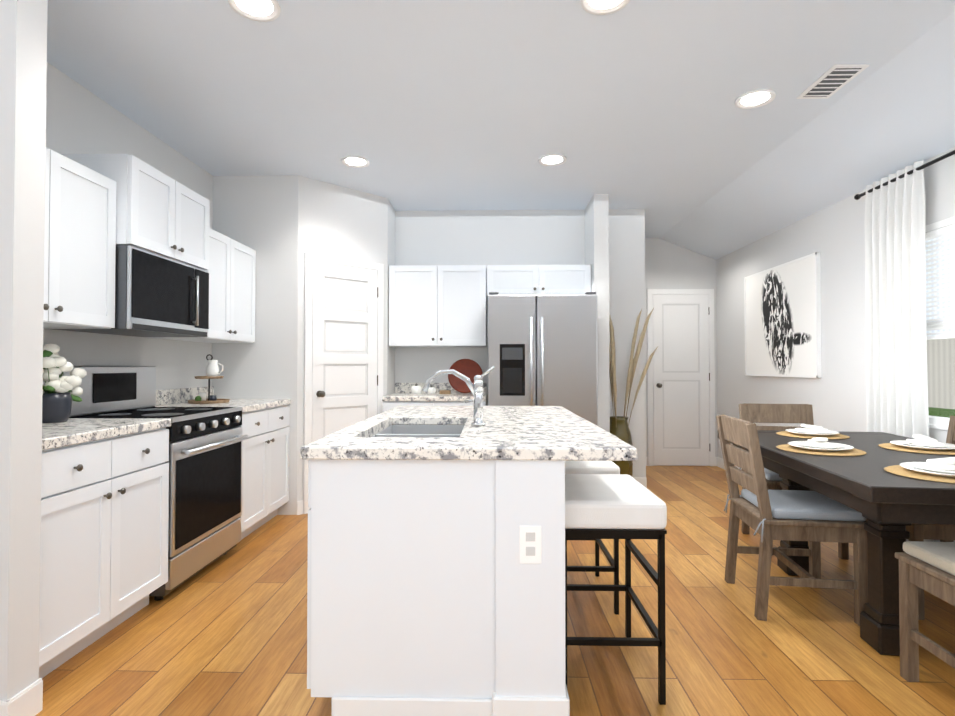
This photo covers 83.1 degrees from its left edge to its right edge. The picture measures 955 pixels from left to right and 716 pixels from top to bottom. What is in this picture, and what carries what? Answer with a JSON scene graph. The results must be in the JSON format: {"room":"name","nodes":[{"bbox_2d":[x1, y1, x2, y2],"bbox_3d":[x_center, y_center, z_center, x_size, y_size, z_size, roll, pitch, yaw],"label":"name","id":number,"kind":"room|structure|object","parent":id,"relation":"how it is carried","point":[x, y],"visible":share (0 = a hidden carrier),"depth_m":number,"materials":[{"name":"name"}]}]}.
{"room":"kitchen","nodes":[
{"label":"kitchen","id":0,"kind":"room"},
{"bbox_2d":[0,0,55,699],"bbox_3d":[-1.825,-0.149,1.807,0.650,2.700,0.120,0,-1,1],"label":"wall","id":1,"kind":"structure","parent":0,"point":[27,80],"depth_m":1.78,"materials":[{"name":"grey paint"}]},
{"bbox_2d":[0,691,22,715],"bbox_3d":[-1.834,1.145,1.730,0.695,0.108,0.034,0,-1,1],"label":"baseboard","id":2,"kind":"structure","parent":1,"relation":"attached to","point":[13,706],"depth_m":1.73,"materials":[{"name":"white wood"}]},
{"bbox_2d":[52,68,223,398],"bbox_3d":[-2.253,-0.158,1.298,0.120,2.700,6.240,0,-1,1],"label":"wall","id":3,"kind":"structure","parent":0,"point":[85,123],"depth_m":3.34,"materials":[{"name":"grey paint"}]},
{"bbox_2d":[43,147,115,328],"bbox_3d":[-1.991,-0.522,2.287,0.352,0.740,0.816,0,-1,1],"label":"upper cabinet","id":4,"kind":"object","parent":3,"relation":"attached to","point":[80,247],"depth_m":2.45,"materials":[{"name":"white wood"}]},
{"bbox_2d":[61,154,209,270],"bbox_3d":[-1.922,-0.792,3.081,0.451,0.455,0.758,0,-1,1],"label":"upper cabinet","id":5,"kind":"object","parent":3,"relation":"attached to","point":[158,212],"visible":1,"depth_m":2.90,"materials":[{"name":"white wood"}]},
{"bbox_2d":[53,245,208,336],"bbox_3d":[-1.917,-0.349,3.073,0.456,0.420,0.752,0,-1,1],"label":"microwave","id":6,"kind":"object","parent":5,"relation":"attached to","point":[156,295],"visible":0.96,"depth_m":2.92,"materials":[{"name":"silver metal"}]},
{"bbox_2d":[156,386,213,405],"bbox_3d":[-2.137,0.256,3.078,0.020,0.099,2.416,0,-1,1],"label":"backsplash","id":7,"kind":"structure","parent":3,"relation":"attached to","point":[162,396],"depth_m":3.81,"materials":[{"name":"stone"}]},
{"bbox_2d":[147,228,255,342],"bbox_3d":[-1.953,-0.496,3.876,0.352,0.740,0.836,0,-1,1],"label":"upper cabinet","id":8,"kind":"object","parent":3,"relation":"attached to","point":[232,264],"depth_m":3.88,"materials":[{"name":"white wood"}]},
{"bbox_2d":[372,196,395,395],"bbox_3d":[-0.871,-0.097,5.060,0.120,2.700,0.390,0,-1,1],"label":"wall","id":9,"kind":"structure","parent":0,"point":[383,213],"depth_m":4.86,"materials":[{"name":"grey paint"}]},
{"bbox_2d":[303,252,383,513],"bbox_3d":[-1.115,0.200,4.557,0.537,2.090,0.537,0,-1,1],"label":"pantry door","id":10,"kind":"structure","parent":9,"relation":"in","point":[343,335],"depth_m":4.52,"materials":[{"name":"white wood"}]},
{"bbox_2d":[35,466,954,715],"bbox_3d":[0.285,1.235,2.374,5.140,0.050,8.320,0,-1,1],"label":"floor","id":11,"kind":"structure","parent":0,"point":[225,635],"depth_m":2.27,"materials":[{"name":"brown wood"}]},
{"bbox_2d":[39,422,170,677],"bbox_3d":[-1.851,0.770,2.263,0.631,0.875,0.816,0,-1,1],"label":"base cabinet","id":12,"kind":"object","parent":11,"relation":"on","point":[104,525],"depth_m":2.20,"materials":[{"name":"white wood"}]},
{"bbox_2d":[42,418,170,445],"bbox_3d":[-1.846,0.313,2.270,0.640,0.040,0.816,0,-1,1],"label":"countertop","id":13,"kind":"structure","parent":12,"relation":"on","point":[73,429],"depth_m":2.31,"materials":[{"name":"white stone"}]},
{"bbox_2d":[42,343,86,422],"bbox_3d":[-1.964,0.114,2.494,0.248,0.363,0.288,0,-1,1],"label":"potted plant","id":14,"kind":"object","parent":13,"relation":"on","point":[60,394],"visible":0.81,"depth_m":2.46,"materials":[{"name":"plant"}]},
{"bbox_2d":[60,366,247,600],"bbox_3d":[-1.796,0.633,3.055,0.702,1.175,0.752,0,-1,1],"label":"range","id":15,"kind":"object","parent":11,"relation":"on","point":[205,485],"visible":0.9,"depth_m":2.98,"materials":[{"name":"silver metal"}]},
{"bbox_2d":[237,402,290,539],"bbox_3d":[-1.812,0.795,3.852,0.631,0.875,0.836,0,-1,1],"label":"base cabinet","id":16,"kind":"object","parent":11,"relation":"on","point":[265,451],"depth_m":3.79,"materials":[{"name":"white wood"}]},
{"bbox_2d":[155,398,290,409],"bbox_3d":[-1.808,0.338,3.860,0.640,0.040,0.836,0,-1,1],"label":"countertop","id":17,"kind":"structure","parent":16,"relation":"on","point":[246,404],"depth_m":3.75,"materials":[{"name":"white stone"}]},
{"bbox_2d":[188,354,229,403],"bbox_3d":[-1.911,0.145,3.836,0.270,0.344,0.270,0,-1,1],"label":"tray","id":18,"kind":"object","parent":17,"relation":"on","point":[212,370],"visible":1,"depth_m":3.81,"materials":[{"name":"brown wood"}]},
{"bbox_2d":[382,383,486,411],"bbox_3d":[-0.365,0.743,4.907,0.892,1.015,0.661,0,-1,1],"label":"countertop","id":19,"kind":"structure","parent":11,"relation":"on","point":[402,395],"depth_m":4.63,"materials":[{"name":"white stone"}]},
{"bbox_2d":[411,384,421,393],"bbox_3d":[-0.571,0.288,5.031,0.098,0.097,0.098,0,-1,-11],"label":"jar","id":20,"kind":"object","parent":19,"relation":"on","point":[415,389],"depth_m":4.99,"materials":[{"name":"white ceramic"}]},
{"bbox_2d":[428,386,435,393],"bbox_3d":[-0.431,0.298,5.058,0.079,0.078,0.079,0,-1,-11],"label":"jar","id":21,"kind":"object","parent":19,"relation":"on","point":[431,390],"depth_m":5.03,"materials":[{"name":"white ceramic"}]},
{"bbox_2d":[440,390,450,393],"bbox_3d":[-0.301,0.319,5.034,0.100,0.035,0.080,0,-1,1],"label":"box","id":22,"kind":"object","parent":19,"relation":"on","point":[441,391],"depth_m":4.99,"materials":[{"name":"brown wood"}]},
{"bbox_2d":[448,359,482,392],"bbox_3d":[-0.117,0.171,5.210,0.340,0.332,0.081,0,-1,1],"label":"platter","id":23,"kind":"object","parent":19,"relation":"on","point":[470,369],"visible":0.75,"depth_m":5.21,"materials":[{"name":"red ceramic"}]},
{"bbox_2d":[300,418,575,715],"bbox_3d":[-0.129,0.775,2.605,0.883,0.875,1.794,0,-1,1],"label":"kitchen island","id":24,"kind":"object","parent":11,"relation":"on","point":[436,565],"depth_m":1.74,"materials":[{"name":"white wood"}]},
{"bbox_2d":[300,434,636,460],"bbox_3d":[-0.029,0.305,1.831,1.070,0.040,0.252,0,-1,1],"label":"island countertop","id":25,"kind":"structure","parent":24,"relation":"on","point":[582,449],"depth_m":1.73,"materials":[{"name":"white stone"}]},
{"bbox_2d":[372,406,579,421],"bbox_3d":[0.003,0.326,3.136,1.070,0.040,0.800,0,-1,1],"label":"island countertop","id":26,"kind":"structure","parent":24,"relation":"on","point":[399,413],"depth_m":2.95,"materials":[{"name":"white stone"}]},
{"bbox_2d":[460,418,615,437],"bbox_3d":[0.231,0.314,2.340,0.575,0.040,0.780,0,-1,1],"label":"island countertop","id":27,"kind":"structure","parent":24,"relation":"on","point":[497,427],"depth_m":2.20,"materials":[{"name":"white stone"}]},
{"bbox_2d":[372,422,463,437],"bbox_3d":[-0.245,0.428,2.350,0.402,0.212,0.804,0,-1,1],"label":"sink","id":28,"kind":"object","parent":27,"relation":"in","point":[417,429],"depth_m":2.74,"materials":[{"name":"silver metal"}]},
{"bbox_2d":[468,366,494,425],"bbox_3d":[0.025,0.164,2.338,0.106,0.259,0.064,0,-1,1],"label":"faucet","id":29,"kind":"object","parent":27,"relation":"on","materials":[{"name":"silver metal"}]},
{"bbox_2d":[488,292,597,425],"bbox_3d":[0.551,0.351,4.818,0.915,1.795,0.804,0,-1,1],"label":"fridge","id":30,"kind":"object","parent":11,"relation":"on","point":[542,350],"visible":0.62,"depth_m":4.49,"materials":[{"name":"silver metal"}]},
{"bbox_2d":[565,461,619,614],"bbox_3d":[0.495,0.866,2.795,0.380,0.702,0.500,0,-1,1],"label":"stool","id":31,"kind":"object","parent":11,"relation":"on","point":[591,467],"visible":0.23,"depth_m":2.55,"materials":[{"name":"black metal"}]},
{"bbox_2d":[565,474,666,704],"bbox_3d":[0.478,0.855,2.116,0.380,0.702,0.500,0,-1,1],"label":"stool","id":32,"kind":"object","parent":11,"relation":"on","point":[627,508],"visible":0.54,"depth_m":1.88,"materials":[{"name":"black metal"}]},
{"bbox_2d":[609,308,657,476],"bbox_3d":[1.427,0.391,4.936,0.485,1.719,0.424,0,-1,1],"label":"vase","id":33,"kind":"object","parent":11,"relation":"on","point":[619,428],"visible":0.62,"depth_m":4.94,"materials":[{"name":"green glass"}]},
{"bbox_2d":[716,415,867,625],"bbox_3d":[1.546,0.760,2.697,0.529,0.912,0.505,0,-1,7],"label":"chair","id":34,"kind":"object","parent":11,"relation":"on","point":[814,518],"visible":0.94,"depth_m":2.50,"materials":[{"name":"brown wood"}]},
{"bbox_2d":[739,403,848,559],"bbox_3d":[2.061,0.774,3.557,0.505,0.912,0.529,0,-1,9],"label":"chair","id":35,"kind":"object","parent":11,"relation":"on","point":[776,413],"visible":0.21,"depth_m":3.77,"materials":[{"name":"brown wood"}]},
{"bbox_2d":[718,430,954,655],"bbox_3d":[1.972,0.836,2.640,1.004,0.756,1.700,0,-1,7],"label":"dining table","id":36,"kind":"object","parent":11,"relation":"on","point":[889,506],"visible":0.65,"depth_m":2.20,"materials":[{"name":"brown wood"}]},
{"bbox_2d":[786,424,836,431],"bbox_3d":[2.021,0.434,3.255,0.368,0.067,0.368,0,-1,-26],"label":"place setting","id":37,"kind":"object","parent":36,"relation":"on","point":[806,426],"depth_m":3.24,"materials":[{"name":"white ceramic"}]},
{"bbox_2d":[776,429,885,455],"bbox_3d":[1.704,0.425,2.681,0.368,0.068,0.368,0,-1,-26],"label":"place setting","id":38,"kind":"object","parent":36,"relation":"on","point":[819,445],"depth_m":2.68,"materials":[{"name":"white ceramic"}]},
{"bbox_2d":[861,445,954,483],"bbox_3d":[1.796,0.415,2.064,0.368,0.068,0.368,0,-1,-26],"label":"place setting","id":39,"kind":"object","parent":36,"relation":"on","point":[939,470],"depth_m":2.07,"materials":[{"name":"white ceramic"}]},
{"bbox_2d":[886,434,954,448],"bbox_3d":[2.252,0.425,2.711,0.368,0.067,0.368,0,-1,-26],"label":"place setting","id":40,"kind":"object","parent":36,"relation":"on","point":[921,440],"depth_m":2.70,"materials":[{"name":"white ceramic"}]},
{"bbox_2d":[865,416,954,619],"bbox_3d":[2.301,0.760,2.699,0.529,0.912,0.505,0,-1,7],"label":"chair","id":41,"kind":"object","parent":11,"relation":"on","point":[940,532],"visible":0.06,"depth_m":2.50,"materials":[{"name":"brown wood"}]},
{"bbox_2d":[895,541,954,681],"bbox_3d":[1.814,0.746,1.785,0.509,0.912,0.545,0,-1,1],"label":"chair","id":42,"kind":"object","parent":11,"relation":"on","point":[929,567],"visible":1,"depth_m":1.98,"materials":[{"name":"brown wood"}]},
{"bbox_2d":[47,0,954,259],"bbox_3d":[0.285,-1.387,2.416,5.140,0.406,8.320,0,-1,1],"label":"ceiling","id":43,"kind":"structure","parent":0,"point":[433,105],"depth_m":3.01,"materials":[{"name":"white paint"}]},
{"bbox_2d":[228,0,280,21],"bbox_3d":[-0.939,-1.486,2.268,0.207,0.011,0.207,0,-1,-5],"label":"recessed light","id":44,"kind":"object","parent":43,"relation":"in","point":[262,10],"depth_m":2.29,"materials":[{"name":"white plastic"}]},
{"bbox_2d":[341,156,369,167],"bbox_3d":[-0.907,-1.458,4.007,0.207,0.011,0.207,0,-1,-5],"label":"recessed light","id":45,"kind":"object","parent":43,"relation":"in","point":[351,161],"depth_m":4.00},
{"bbox_2d":[538,154,566,165],"bbox_3d":[0.553,-1.459,3.972,0.207,0.011,0.207,1,-1,-38],"label":"recessed light","id":46,"kind":"object","parent":43,"relation":"in","point":[550,159],"depth_m":3.96,"materials":[{"name":"white plastic"}]},
{"bbox_2d":[580,0,629,14],"bbox_3d":[0.530,-1.487,2.222,0.207,0.011,0.207,0,-1,-5],"label":"recessed light","id":47,"kind":"object","parent":43,"relation":"in","point":[596,7],"depth_m":2.27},
{"bbox_2d":[735,89,775,108],"bbox_3d":[1.581,-1.473,3.067,0.207,0.011,0.207,0,-1,-5],"label":"recessed light","id":48,"kind":"object","parent":43,"relation":"in","point":[760,97],"depth_m":3.06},
{"bbox_2d":[796,64,869,98],"bbox_3d":[1.897,-1.477,2.889,0.180,0.010,0.340,0,-1,1],"label":"ceiling vent","id":49,"kind":"object","parent":43,"relation":"in","point":[832,80],"visible":1,"depth_m":2.87,"materials":[{"name":"white metal"}]},
{"bbox_2d":[396,209,647,476],"bbox_3d":[0.350,-0.094,5.295,2.550,2.700,0.120,0,-1,1],"label":"wall","id":50,"kind":"structure","parent":0,"point":[451,237],"depth_m":5.25,"materials":[{"name":"grey paint"}]},
{"bbox_2d":[389,265,488,346],"bbox_3d":[-0.361,-0.477,5.082,0.892,0.740,0.351,0,-1,1],"label":"upper cabinet","id":51,"kind":"object","parent":50,"relation":"attached to","point":[437,305],"depth_m":4.91,"materials":[{"name":"white wood"}]},
{"bbox_2d":[489,265,590,295],"bbox_3d":[0.561,-0.705,5.063,0.946,0.285,0.351,0,-1,1],"label":"upper cabinet","id":52,"kind":"object","parent":50,"relation":"attached to","point":[536,280],"depth_m":4.89,"materials":[{"name":"white wood"}]},
{"bbox_2d":[633,477,646,487],"bbox_3d":[1.413,1.201,5.182,0.420,0.108,0.015,0,-1,1],"label":"baseboard","id":53,"kind":"structure","parent":50,"relation":"attached to","point":[642,480],"depth_m":5.17,"materials":[{"name":"white wood"}]},
{"bbox_2d":[584,194,611,432],"bbox_3d":[1.103,-0.099,4.977,0.130,2.700,0.460,0,-1,1],"label":"wall","id":54,"kind":"structure","parent":0,"point":[597,214],"depth_m":4.76,"materials":[{"name":"grey paint"}]},
{"bbox_2d":[648,238,715,465],"bbox_3d":[2.179,-0.075,6.451,1.290,2.700,0.120,0,-1,1],"label":"wall","id":55,"kind":"structure","parent":0,"point":[670,266],"depth_m":6.40,"materials":[{"name":"grey paint"}]},
{"bbox_2d":[647,289,714,465],"bbox_3d":[2.406,0.228,6.335,0.780,2.090,0.088,0,-1,1],"label":"hall door","id":56,"kind":"structure","parent":55,"relation":"in","point":[681,388],"depth_m":6.36,"materials":[{"name":"white wood"}]},
{"bbox_2d":[716,147,954,541],"bbox_3d":[2.793,-0.142,2.276,0.120,2.700,8.440,0,-1,1],"label":"wall","id":57,"kind":"structure","parent":0,"point":[837,399],"depth_m":4.29,"materials":[{"name":"grey paint"}]},
{"bbox_2d":[715,457,741,469],"bbox_3d":[2.713,1.154,2.257,0.040,0.108,8.200,0,-1,1],"label":"baseboard","id":58,"kind":"structure","parent":57,"relation":"attached to","point":[719,462],"depth_m":6.24,"materials":[{"name":"white wood"}]},
{"bbox_2d":[744,252,821,377],"bbox_3d":[2.779,-0.339,4.980,0.034,1.020,1.240,0,-1,1],"label":"art","id":59,"kind":"object","parent":57,"relation":"attached to","point":[782,311],"visible":1,"depth_m":4.83},
{"bbox_2d":[854,150,954,541],"bbox_3d":[2.679,0.004,2.871,0.134,2.403,1.870,0,-1,1],"label":"curtain","id":60,"kind":"object","parent":57,"relation":"attached to","point":[896,334],"visible":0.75,"depth_m":3.40,"materials":[{"name":"white fabric"}]},
{"bbox_2d":[925,216,954,429],"bbox_3d":[2.801,-0.199,3.077,0.138,1.240,1.060,0,-1,1],"label":"window","id":61,"kind":"structure","parent":57,"relation":"in","point":[937,422],"depth_m":3.25,"materials":[{"name":"clear glass"}]},
{"bbox_2d":[925,224,954,339],"bbox_3d":[2.783,-0.448,3.081,0.038,0.658,0.912,0,-1,1],"label":"window blinds","id":62,"kind":"object","parent":61,"relation":"attached to","point":[941,232],"depth_m":3.23,"materials":[{"name":"white plastic"}]},
{"label":"outside","id":63,"kind":"structure","parent":0,"visible":0},
{"bbox_2d":[925,233,954,417],"bbox_3d":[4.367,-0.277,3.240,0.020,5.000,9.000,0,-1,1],"label":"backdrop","id":64,"kind":"structure","parent":63,"point":[938,359],"depth_m":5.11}
]}

